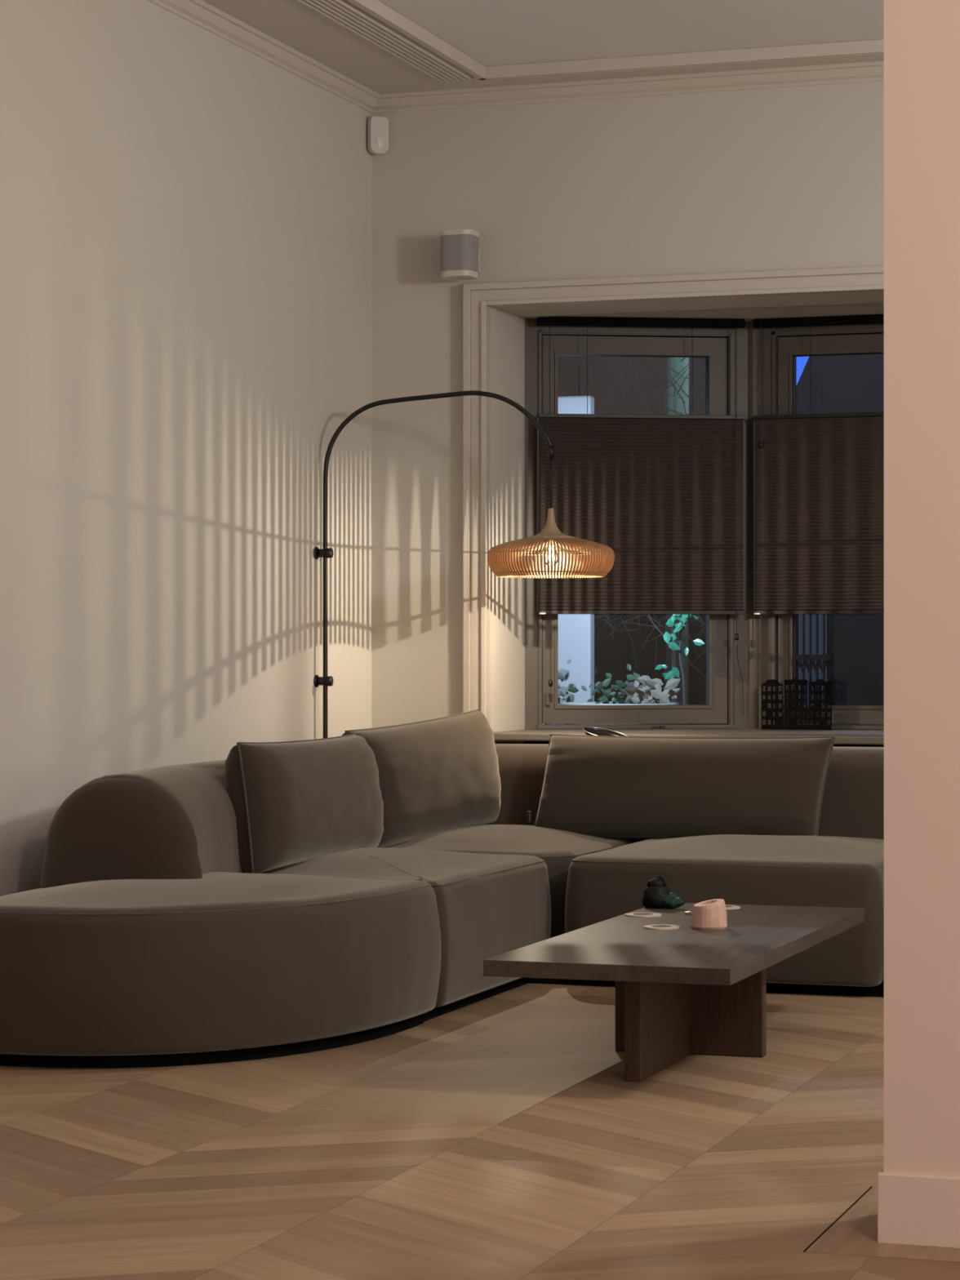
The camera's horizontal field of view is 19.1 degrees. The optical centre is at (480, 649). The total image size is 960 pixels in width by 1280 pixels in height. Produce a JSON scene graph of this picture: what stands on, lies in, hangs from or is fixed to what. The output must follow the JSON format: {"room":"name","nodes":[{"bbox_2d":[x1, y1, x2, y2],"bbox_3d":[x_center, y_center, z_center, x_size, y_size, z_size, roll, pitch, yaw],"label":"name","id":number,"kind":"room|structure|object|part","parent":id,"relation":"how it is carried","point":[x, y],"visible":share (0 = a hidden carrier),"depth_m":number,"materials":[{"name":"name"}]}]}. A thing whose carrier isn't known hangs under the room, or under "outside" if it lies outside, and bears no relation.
{"room":"living room","nodes":[
{"label":"living room","id":0,"kind":"room"},
{"bbox_2d":[0,0,372,896],"bbox_3d":[-2.347,-0.550,5.029,0.150,3.200,12.200,0,0,19],"label":"wall","id":1,"kind":"structure","parent":0,"point":[186,215],"depth_m":8.85,"materials":[{"name":"paint"}]},
{"bbox_2d":[313,390,614,737],"bbox_3d":[-0.028,0.009,10.102,1.035,1.843,0.458,0,0,19],"label":"wall lamp","id":2,"kind":"object","parent":1,"relation":"attached to","point":[501,558],"visible":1,"depth_m":9.98,"materials":[{"name":"black metal"}]},
{"bbox_3d":[0.249,-0.330,10.013,0.056,0.068,0.056,0,0,19],"label":"bulb","id":3,"kind":"part","parent":2,"relation":"part of","materials":[{"name":"clear glass"}]},
{"bbox_3d":[0.249,-0.327,10.013,0.448,0.140,0.448,0,0,19],"label":"lamp shade","id":4,"kind":"part","parent":2,"relation":"part of","materials":[{"name":"brown wood"}]},
{"bbox_3d":[0.249,-0.583,10.013,0.007,0.185,0.007,0,0,41],"label":"cord","id":5,"kind":"part","parent":2,"relation":"part of","materials":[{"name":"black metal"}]},
{"bbox_2d":[147,0,884,113],"bbox_3d":[0.727,-2.040,3.894,6.400,0.090,12.000,0,0,19],"label":"trim","id":6,"kind":"structure","parent":1,"relation":"attached to","point":[366,54],"depth_m":9.98,"materials":[{"name":"grey paint"}]},
{"bbox_2d":[0,982,959,1279],"bbox_3d":[0.727,1.075,3.894,6.400,0.050,12.000,0,0,19],"label":"floor","id":7,"kind":"structure","parent":0,"point":[504,1135],"depth_m":5.87,"materials":[{"name":"brown wood"}]},
{"bbox_2d":[0,743,884,1068],"bbox_3d":[0.623,0.693,8.359,3.259,0.715,3.500,0,0,19],"label":"sectional sofa","id":8,"kind":"object","parent":7,"relation":"on","point":[145,940],"visible":0.65,"depth_m":7.66,"materials":[{"name":"beige fabric"}]},
{"bbox_3d":[-0.972,0.532,7.638,0.480,0.375,0.050,0,0,19],"label":"backrest","id":9,"kind":"part","parent":8,"relation":"part of","materials":[{"name":"beige fabric"}]},
{"bbox_3d":[-0.792,0.667,8.509,0.469,0.665,1.786,0,0,14],"label":"backrest","id":10,"kind":"part","parent":8,"relation":"part of","materials":[{"name":"beige fabric"}]},
{"bbox_3d":[-0.774,0.811,7.630,1.029,0.407,1.228,0,0,19],"label":"chaise seat","id":11,"kind":"part","parent":8,"relation":"part of","materials":[{"name":"beige fabric"}]},
{"bbox_2d":[224,733,383,873],"bbox_3d":[-0.525,0.458,8.621,0.237,0.386,0.902,0,0,21],"label":"cushion","id":12,"kind":"object","parent":8,"relation":"on","point":[297,802],"visible":0.94,"depth_m":8.35,"materials":[{"name":"beige fabric"}]},
{"bbox_3d":[-0.389,0.814,8.742,0.990,0.403,1.139,0,0,19],"label":"seat","id":13,"kind":"part","parent":8,"relation":"part of","materials":[{"name":"beige fabric"}]},
{"bbox_2d":[342,709,501,848],"bbox_3d":[-0.196,0.438,9.624,0.217,0.462,0.930,0,0,30],"label":"cushion","id":14,"kind":"object","parent":8,"relation":"on","point":[440,774],"visible":0.75,"depth_m":9.52,"materials":[{"name":"beige fabric"}]},
{"bbox_3d":[0.000,0.809,9.764,1.019,0.411,1.114,0,0,19],"label":"corner seat","id":15,"kind":"part","parent":8,"relation":"part of","materials":[{"name":"beige fabric"}]},
{"bbox_2d":[526,810,530,822],"bbox_3d":[0.170,0.580,9.923,0.010,0.040,0.020,0,0,19],"label":"tag","id":16,"kind":"object","parent":8,"relation":"on","point":[528,812],"visible":1,"depth_m":9.91,"materials":[{"name":"brown"}]},
{"bbox_3d":[-0.080,0.667,9.891,1.530,0.665,0.687,0,0,-29],"label":"corner backrest","id":17,"kind":"part","parent":8,"relation":"part of","materials":[{"name":"beige fabric"}]},
{"bbox_2d":[534,733,835,839],"bbox_3d":[0.685,0.472,9.719,1.051,0.363,0.220,0,0,17],"label":"cushion","id":18,"kind":"object","parent":8,"relation":"on","point":[601,786],"visible":0.92,"depth_m":9.63,"materials":[{"name":"beige fabric"}]},
{"bbox_3d":[0.918,0.814,9.299,1.026,0.402,1.252,0,0,19],"label":"seat","id":19,"kind":"part","parent":8,"relation":"part of","materials":[{"name":"beige fabric"}]},
{"bbox_3d":[1.100,0.667,9.849,1.020,0.665,0.372,0,0,19],"label":"backrest","id":20,"kind":"part","parent":8,"relation":"part of","materials":[{"name":"beige fabric"}]},
{"bbox_2d":[483,902,864,1082],"bbox_3d":[0.557,0.896,7.511,0.607,0.308,1.650,0,0,19],"label":"coffee table","id":21,"kind":"object","parent":7,"relation":"on","point":[681,993],"visible":0.96,"depth_m":7.23,"materials":[{"name":"brown wood"}]},
{"bbox_2d":[624,912,661,917],"bbox_3d":[0.456,0.739,7.955,0.102,0.005,0.097,0,0,1],"label":"coaster","id":22,"kind":"object","parent":21,"relation":"on","point":[630,914],"visible":1,"depth_m":7.93,"materials":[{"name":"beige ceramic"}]},
{"bbox_3d":[0.534,0.915,7.421,0.039,0.269,1.035,0,0,19],"label":"panel","id":23,"kind":"part","parent":21,"relation":"part of","materials":[{"name":"brown wood"}]},
{"bbox_2d":[643,924,679,929],"bbox_3d":[0.485,0.739,7.607,0.094,0.005,0.106,0,0,34],"label":"coaster","id":24,"kind":"object","parent":21,"relation":"on","point":[659,926],"visible":1,"depth_m":7.59,"materials":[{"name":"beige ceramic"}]},
{"bbox_2d":[642,875,684,909],"bbox_3d":[0.530,0.695,8.194,0.127,0.094,0.084,0,0,19],"label":"ornament","id":25,"kind":"object","parent":21,"relation":"on","point":[657,895],"visible":1,"depth_m":8.17,"materials":[{"name":"ceramic"}]},
{"bbox_3d":[0.505,0.676,8.203,0.051,0.039,0.043,0,0,19],"label":"knob","id":26,"kind":"part","parent":25,"relation":"part of","materials":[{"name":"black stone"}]},
{"bbox_3d":[0.526,0.680,8.196,0.025,0.065,0.009,0,0,19],"label":"stem","id":27,"kind":"part","parent":25,"relation":"part of","materials":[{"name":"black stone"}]},
{"bbox_2d":[684,911,692,914],"bbox_3d":[0.597,0.737,7.985,0.047,0.008,0.008,0,0,0],"label":"pin","id":28,"kind":"object","parent":21,"relation":"on","point":[685,913],"visible":0.35,"depth_m":7.98,"materials":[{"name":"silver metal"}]},
{"bbox_3d":[0.547,0.915,7.420,0.396,0.269,0.042,0,0,19],"label":"cross panel","id":29,"kind":"part","parent":21,"relation":"part of","materials":[{"name":"brown wood"}]},
{"bbox_2d":[690,898,727,929],"bbox_3d":[0.610,0.703,7.594,0.098,0.078,0.093,0,0,-4],"label":"candle holder","id":30,"kind":"object","parent":21,"relation":"on","point":[711,914],"visible":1,"depth_m":7.56,"materials":[{"name":"pink ceramic"}]},
{"bbox_2d":[725,905,740,909],"bbox_3d":[0.701,0.739,8.194,0.092,0.005,0.099,0,0,-6],"label":"coaster","id":31,"kind":"object","parent":21,"relation":"on","point":[727,907],"visible":0.47,"depth_m":8.17,"materials":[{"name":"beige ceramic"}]},
{"bbox_2d":[803,1186,872,1252],"bbox_3d":[0.666,1.064,5.270,0.003,0.032,0.630,0,0,19],"label":"trim","id":32,"kind":"structure","parent":7,"relation":"on","point":[862,1195],"depth_m":5.24,"materials":[{"name":"black metal"}]},
{"bbox_2d":[520,317,526,743],"bbox_3d":[1.679,-0.250,10.383,3.475,2.600,0.210,0,0,19],"label":"bay","id":33,"kind":"object","parent":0,"point":[522,319],"visible":0.07,"depth_m":10.81,"materials":[{"name":"paint"}]},
{"bbox_2d":[372,80,884,743],"bbox_3d":[2.688,-0.550,9.750,6.400,3.200,0.350,0,0,19],"label":"wall","id":34,"kind":"structure","parent":0,"point":[791,177],"depth_m":10.44,"materials":[{"name":"paint"}]},
{"bbox_2d":[367,115,388,155],"bbox_3d":[-0.382,-1.903,10.553,0.072,0.135,0.068,0,0,-26],"label":"sensor","id":35,"kind":"object","parent":34,"relation":"attached to","point":[377,126],"visible":1,"depth_m":10.53,"materials":[{"name":"white plastic"}]},
{"bbox_2d":[440,229,479,279],"bbox_3d":[-0.062,-1.436,10.386,0.127,0.168,0.182,0,0,23],"label":"wall speaker","id":36,"kind":"object","parent":34,"relation":"attached to","point":[460,251],"visible":1,"depth_m":10.31,"materials":[{"name":"white plastic"}]},
{"bbox_3d":[-0.074,-1.511,10.358,0.127,0.018,0.123,0,0,23],"label":"panel","id":37,"kind":"part","parent":36,"relation":"part of","materials":[{"name":"white plastic"}]},
{"bbox_2d":[462,265,884,726],"bbox_3d":[1.531,-0.148,9.922,3.364,2.397,0.058,0,0,19],"label":"trim","id":38,"kind":"structure","parent":34,"relation":"attached to","point":[478,298],"depth_m":10.40,"materials":[{"name":"grey paint"}]},
{"bbox_2d":[377,0,884,66],"bbox_3d":[0.727,-2.118,3.894,6.400,0.065,12.000,0,0,19],"label":"ceiling","id":39,"kind":"structure","parent":0,"point":[491,33],"depth_m":9.48,"materials":[{"name":"white paint"}]},
{"bbox_2d":[521,302,884,321],"bbox_3d":[1.746,-1.408,10.582,3.355,0.300,0.650,0,0,19],"label":"ceiling","id":40,"kind":"structure","parent":0,"point":[748,314],"depth_m":10.68,"materials":[{"name":"grey paint"}]},
{"bbox_2d":[524,741,884,746],"bbox_3d":[1.744,0.685,10.575,3.311,0.730,0.507,0,0,19],"label":"wall","id":41,"kind":"structure","parent":0,"point":[526,742],"depth_m":10.83,"materials":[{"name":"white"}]},
{"bbox_2d":[524,318,747,728],"bbox_3d":[0.606,-0.477,10.930,0.882,1.570,0.134,0,0,-6],"label":"window","id":42,"kind":"structure","parent":41,"relation":"in","point":[724,690],"depth_m":10.90,"materials":[{"name":"grey paint"}]},
{"bbox_2d":[546,693,549,705],"bbox_3d":[0.258,0.188,10.850,0.014,0.045,0.008,0,0,-6],"label":"cleat","id":43,"kind":"object","parent":42,"relation":"attached to","point":[547,694],"visible":1,"depth_m":10.85,"materials":[{"name":"grey paint"}]},
{"bbox_2d":[536,316,745,686],"bbox_3d":[0.612,-0.560,10.827,0.800,1.399,0.051,0,0,-6],"label":"blind","id":44,"kind":"object","parent":42,"relation":"attached to","point":[664,493],"visible":0.97,"depth_m":10.83,"materials":[{"name":"fabric"}]},
{"bbox_3d":[0.264,-1.060,10.792,0.003,0.356,0.002,0,0,19],"label":"cord","id":45,"kind":"part","parent":44,"relation":"part of","materials":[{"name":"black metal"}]},
{"bbox_3d":[0.267,0.125,10.770,0.017,0.028,0.017,0,0,19],"label":"cord knob","id":46,"kind":"part","parent":44,"relation":"part of","materials":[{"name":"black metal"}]},
{"bbox_3d":[0.267,-0.010,10.770,0.003,0.260,0.002,0,0,19],"label":"cord","id":47,"kind":"part","parent":44,"relation":"part of","materials":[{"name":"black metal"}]},
{"bbox_3d":[0.407,-1.060,10.808,0.003,0.356,0.002,0,0,19],"label":"cord","id":48,"kind":"part","parent":44,"relation":"part of","materials":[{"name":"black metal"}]},
{"bbox_3d":[0.613,-0.887,10.834,0.795,0.014,0.036,0,0,-6],"label":"rail","id":49,"kind":"part","parent":44,"relation":"part of","materials":[{"name":"black metal"}]},
{"bbox_3d":[0.613,-1.245,10.833,0.795,0.030,0.040,0,0,-6],"label":"head rail","id":50,"kind":"part","parent":44,"relation":"part of","materials":[{"name":"black metal"}]},
{"bbox_3d":[0.613,-0.143,10.834,0.795,0.014,0.036,0,0,-6],"label":"rail","id":51,"kind":"part","parent":44,"relation":"part of","materials":[{"name":"black metal"}]},
{"bbox_3d":[0.809,-1.060,10.854,0.003,0.356,0.002,0,0,19],"label":"cord","id":52,"kind":"part","parent":44,"relation":"part of","materials":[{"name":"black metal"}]},
{"bbox_3d":[0.974,-1.060,10.873,0.003,0.356,0.002,0,0,19],"label":"cord","id":53,"kind":"part","parent":44,"relation":"part of","materials":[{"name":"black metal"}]},
{"bbox_3d":[0.977,-0.050,10.851,0.017,0.028,0.017,0,0,19],"label":"cord knob","id":54,"kind":"part","parent":44,"relation":"part of","materials":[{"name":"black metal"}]},
{"bbox_3d":[0.977,-0.644,10.851,0.003,1.188,0.002,0,0,19],"label":"cord","id":55,"kind":"part","parent":44,"relation":"part of","materials":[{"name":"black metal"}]},
{"bbox_2d":[737,644,743,715],"bbox_3d":[0.989,0.115,10.880,0.013,0.271,0.087,0,0,21],"label":"pull cord","id":56,"kind":"object","parent":44,"relation":"hanging from","point":[737,645],"visible":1,"depth_m":10.91,"materials":[{"name":"black fabric"}]},
{"bbox_2d":[493,728,884,745],"bbox_3d":[1.663,0.317,10.335,3.155,0.030,0.870,0,0,19],"label":"windowsill","id":57,"kind":"structure","parent":41,"relation":"on","point":[842,736],"depth_m":10.39,"materials":[{"name":"grey paint"}]},
{"bbox_2d":[582,726,627,736],"bbox_3d":[0.449,0.302,10.099,0.169,0.057,0.102,0,0,11],"label":"tray","id":58,"kind":"object","parent":57,"relation":"on","point":[589,731],"visible":0.45,"depth_m":10.14,"materials":[{"name":"silver metal"}]},
{"bbox_2d":[760,679,783,729],"bbox_3d":[1.110,0.207,10.822,0.083,0.190,0.037,0,0,19],"label":"house ornament","id":59,"kind":"object","parent":57,"relation":"on","point":[769,711],"visible":1,"depth_m":10.82,"materials":[{"name":"black metal"}]},
{"bbox_2d":[783,677,808,729],"bbox_3d":[1.197,0.203,10.793,0.090,0.199,0.037,0,0,19],"label":"house ornament","id":60,"kind":"object","parent":57,"relation":"on","point":[793,720],"visible":1,"depth_m":10.79,"materials":[{"name":"black metal"}]},
{"bbox_2d":[808,678,832,729],"bbox_3d":[1.286,0.205,10.764,0.088,0.194,0.037,0,0,19],"label":"house ornament","id":61,"kind":"object","parent":57,"relation":"on","point":[817,708],"visible":1,"depth_m":10.76,"materials":[{"name":"black metal"}]},
{"bbox_2d":[747,320,758,728],"bbox_3d":[1.789,-0.480,10.712,1.616,1.564,0.060,0,0,19],"label":"window frame","id":62,"kind":"structure","parent":41,"relation":"attached to","point":[753,333],"depth_m":10.93,"materials":[{"name":"grey paint"}]},
{"bbox_2d":[758,323,884,729],"bbox_3d":[1.796,-0.477,10.732,1.556,1.570,0.134,0,0,19],"label":"window","id":63,"kind":"structure","parent":41,"relation":"in","point":[781,345],"depth_m":10.91,"materials":[{"name":"grey paint"}]},
{"bbox_2d":[752,314,884,614],"bbox_3d":[1.761,-0.698,10.634,1.520,1.124,0.051,0,0,19],"label":"blind","id":64,"kind":"object","parent":63,"relation":"attached to","point":[818,479],"visible":0.74,"depth_m":10.79,"materials":[{"name":"fabric"}]},
{"bbox_3d":[1.071,-0.782,10.847,0.017,0.028,0.017,0,0,19],"label":"cord knob","id":65,"kind":"part","parent":64,"relation":"part of","materials":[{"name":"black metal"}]},
{"bbox_3d":[1.071,-0.694,10.847,0.003,1.088,0.002,0,0,19],"label":"cord","id":66,"kind":"part","parent":64,"relation":"part of","materials":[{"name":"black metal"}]},
{"bbox_3d":[1.078,-1.060,10.868,0.003,0.356,0.002,0,0,19],"label":"cord","id":67,"kind":"part","parent":64,"relation":"part of","materials":[{"name":"black fabric"}]},
{"bbox_3d":[1.254,-1.060,10.809,0.003,0.356,0.002,0,0,19],"label":"cord","id":68,"kind":"part","parent":64,"relation":"part of","materials":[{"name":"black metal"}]},
{"bbox_3d":[1.765,-0.887,10.640,1.516,0.014,0.036,0,0,19],"label":"rail","id":69,"kind":"part","parent":64,"relation":"part of","materials":[{"name":"black metal"}]},
{"bbox_3d":[1.765,-1.245,10.639,1.516,0.030,0.040,0,0,19],"label":"head rail","id":70,"kind":"part","parent":64,"relation":"part of","materials":[{"name":"black metal"}]},
{"bbox_3d":[1.765,-0.143,10.640,1.516,0.014,0.036,0,0,19],"label":"rail","id":71,"kind":"part","parent":64,"relation":"part of","materials":[{"name":"black metal"}]},
{"bbox_2d":[804,1186,959,1262],"bbox_3d":[2.418,1.069,4.683,3.694,0.041,0.630,0,0,19],"label":"floor","id":72,"kind":"structure","parent":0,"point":[855,1233],"depth_m":5.04,"materials":[{"name":"brown wood"}]},
{"bbox_2d":[884,0,959,1177],"bbox_3d":[2.457,-0.517,4.617,3.578,3.135,0.290,0,0,19],"label":"wall pier","id":73,"kind":"object","parent":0,"point":[922,37],"visible":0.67,"depth_m":5.03,"materials":[{"name":"beige paint"}]},
{"bbox_2d":[877,1168,959,1248],"bbox_3d":[2.453,0.988,4.619,3.587,0.124,0.312,0,0,19],"label":"baseboard","id":74,"kind":"object","parent":73,"relation":"attached to","point":[914,1210],"visible":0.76,"depth_m":5.02,"materials":[{"name":"beige paint"}]},
{"label":"outside","id":75,"kind":"structure","parent":0,"visible":0},
{"bbox_3d":[3.242,1.400,21.481,24.000,0.100,21.050,0,0,19],"label":"ground","id":76,"kind":"structure","parent":75,"visible":0},
{"bbox_2d":[544,395,594,724],"bbox_3d":[-0.201,0.120,12.679,1.462,2.460,0.070,0,0,19],"label":"wall","id":77,"kind":"structure","parent":76,"relation":"on","point":[575,631],"depth_m":12.44,"materials":[{"name":"white paint"}]},
{"bbox_2d":[560,702,679,724],"bbox_3d":[0.586,0.786,11.977,0.500,1.128,0.500,0,0,19],"label":"planter","id":78,"kind":"object","parent":76,"relation":"on","point":[563,703],"visible":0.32,"depth_m":11.81,"materials":[{"name":"grey"}]},
{"bbox_2d":[542,658,587,724],"bbox_3d":[0.307,0.203,12.322,0.307,0.331,0.137,0,0,27],"label":"plant","id":79,"kind":"object","parent":78,"relation":"in","point":[562,691],"visible":0.16,"depth_m":12.30,"materials":[{"name":"grey plant"}]},
{"bbox_2d":[567,663,673,703],"bbox_3d":[0.592,0.170,12.120,0.457,0.223,0.164,0,0,26],"label":"ivy","id":80,"kind":"object","parent":78,"relation":"in","point":[616,695],"visible":0.6,"depth_m":12.11,"materials":[{"name":"green plant"}]},
{"bbox_2d":[618,680,669,703],"bbox_3d":[0.710,0.190,12.021,0.260,0.140,0.105,0,0,33],"label":"plant","id":81,"kind":"object","parent":78,"relation":"on","point":[624,691],"visible":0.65,"depth_m":12.03,"materials":[{"name":"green plant"}]},
{"bbox_2d":[625,675,680,703],"bbox_3d":[0.721,0.174,11.902,0.252,0.137,0.096,0,0,19],"label":"plant","id":82,"kind":"object","parent":78,"relation":"in","point":[647,695],"visible":0.94,"depth_m":11.90,"materials":[{"name":"grey plant"}]},
{"bbox_2d":[594,613,706,724],"bbox_3d":[0.933,0.358,13.063,0.966,1.985,0.611,0,0,19],"label":"bush","id":83,"kind":"object","parent":76,"relation":"on","point":[675,700],"visible":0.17,"depth_m":13.04,"materials":[{"name":"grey plant"}]},
{"bbox_3d":[0.887,0.560,13.014,0.050,1.581,0.039,0,0,41],"label":"stem","id":84,"kind":"part","parent":83,"relation":"part of","materials":[{"name":"grey"}]},
{"bbox_2d":[648,614,704,724],"bbox_3d":[0.834,0.450,12.096,0.227,1.800,0.126,0,0,-15],"label":"shrub","id":85,"kind":"object","parent":76,"relation":"on","point":[677,628],"visible":0.62,"depth_m":12.09,"materials":[{"name":"teal plant"}]},
{"bbox_3d":[0.783,-0.100,12.106,0.154,0.143,0.016,0,0,11],"label":"stem","id":86,"kind":"part","parent":85,"relation":"part of","materials":[{"name":"grey"}]},
{"bbox_3d":[0.859,0.450,12.097,0.029,1.800,0.010,0,0,19],"label":"stem","id":87,"kind":"part","parent":85,"relation":"part of","materials":[{"name":"grey"}]},
{"bbox_2d":[665,357,688,724],"bbox_3d":[0.985,-0.450,14.301,0.130,3.600,0.124,0,0,19],"label":"trunk","id":88,"kind":"object","parent":76,"relation":"on","point":[673,403],"visible":0.14,"depth_m":14.25,"materials":[{"name":"plant"}]},
{"bbox_2d":[559,356,797,702],"bbox_3d":[0.959,-0.209,13.807,1.355,3.119,0.590,0,0,19],"label":"treetop","id":89,"kind":"object","parent":76,"relation":"on","point":[668,668],"visible":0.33,"depth_m":13.84,"materials":[{"name":"grey"}]},
{"bbox_3d":[0.904,0.000,13.852,0.050,2.700,0.039,0,0,41],"label":"stem","id":90,"kind":"part","parent":89,"relation":"part of","materials":[{"name":"grey"}]},
{"bbox_2d":[594,613,788,724],"bbox_3d":[-0.019,-0.148,15.339,3.456,2.395,1.074,0,0,19],"label":"hedge","id":91,"kind":"object","parent":76,"relation":"on","point":[612,655],"visible":0.02,"depth_m":14.66,"materials":[{"name":"black plant"}]},
{"bbox_2d":[558,354,884,724],"bbox_3d":[2.440,-1.800,19.087,12.000,6.300,0.700,0,0,19],"label":"house","id":92,"kind":"structure","parent":76,"relation":"on","point":[846,651],"depth_m":19.15,"materials":[{"name":"brick"}]},
{"bbox_2d":[798,613,834,724],"bbox_3d":[2.328,0.225,19.335,0.390,1.250,0.059,0,0,19],"label":"curtain","id":93,"kind":"object","parent":92,"relation":"hanging from","point":[815,631],"depth_m":19.34,"materials":[{"name":"blue fabric"}]}
]}

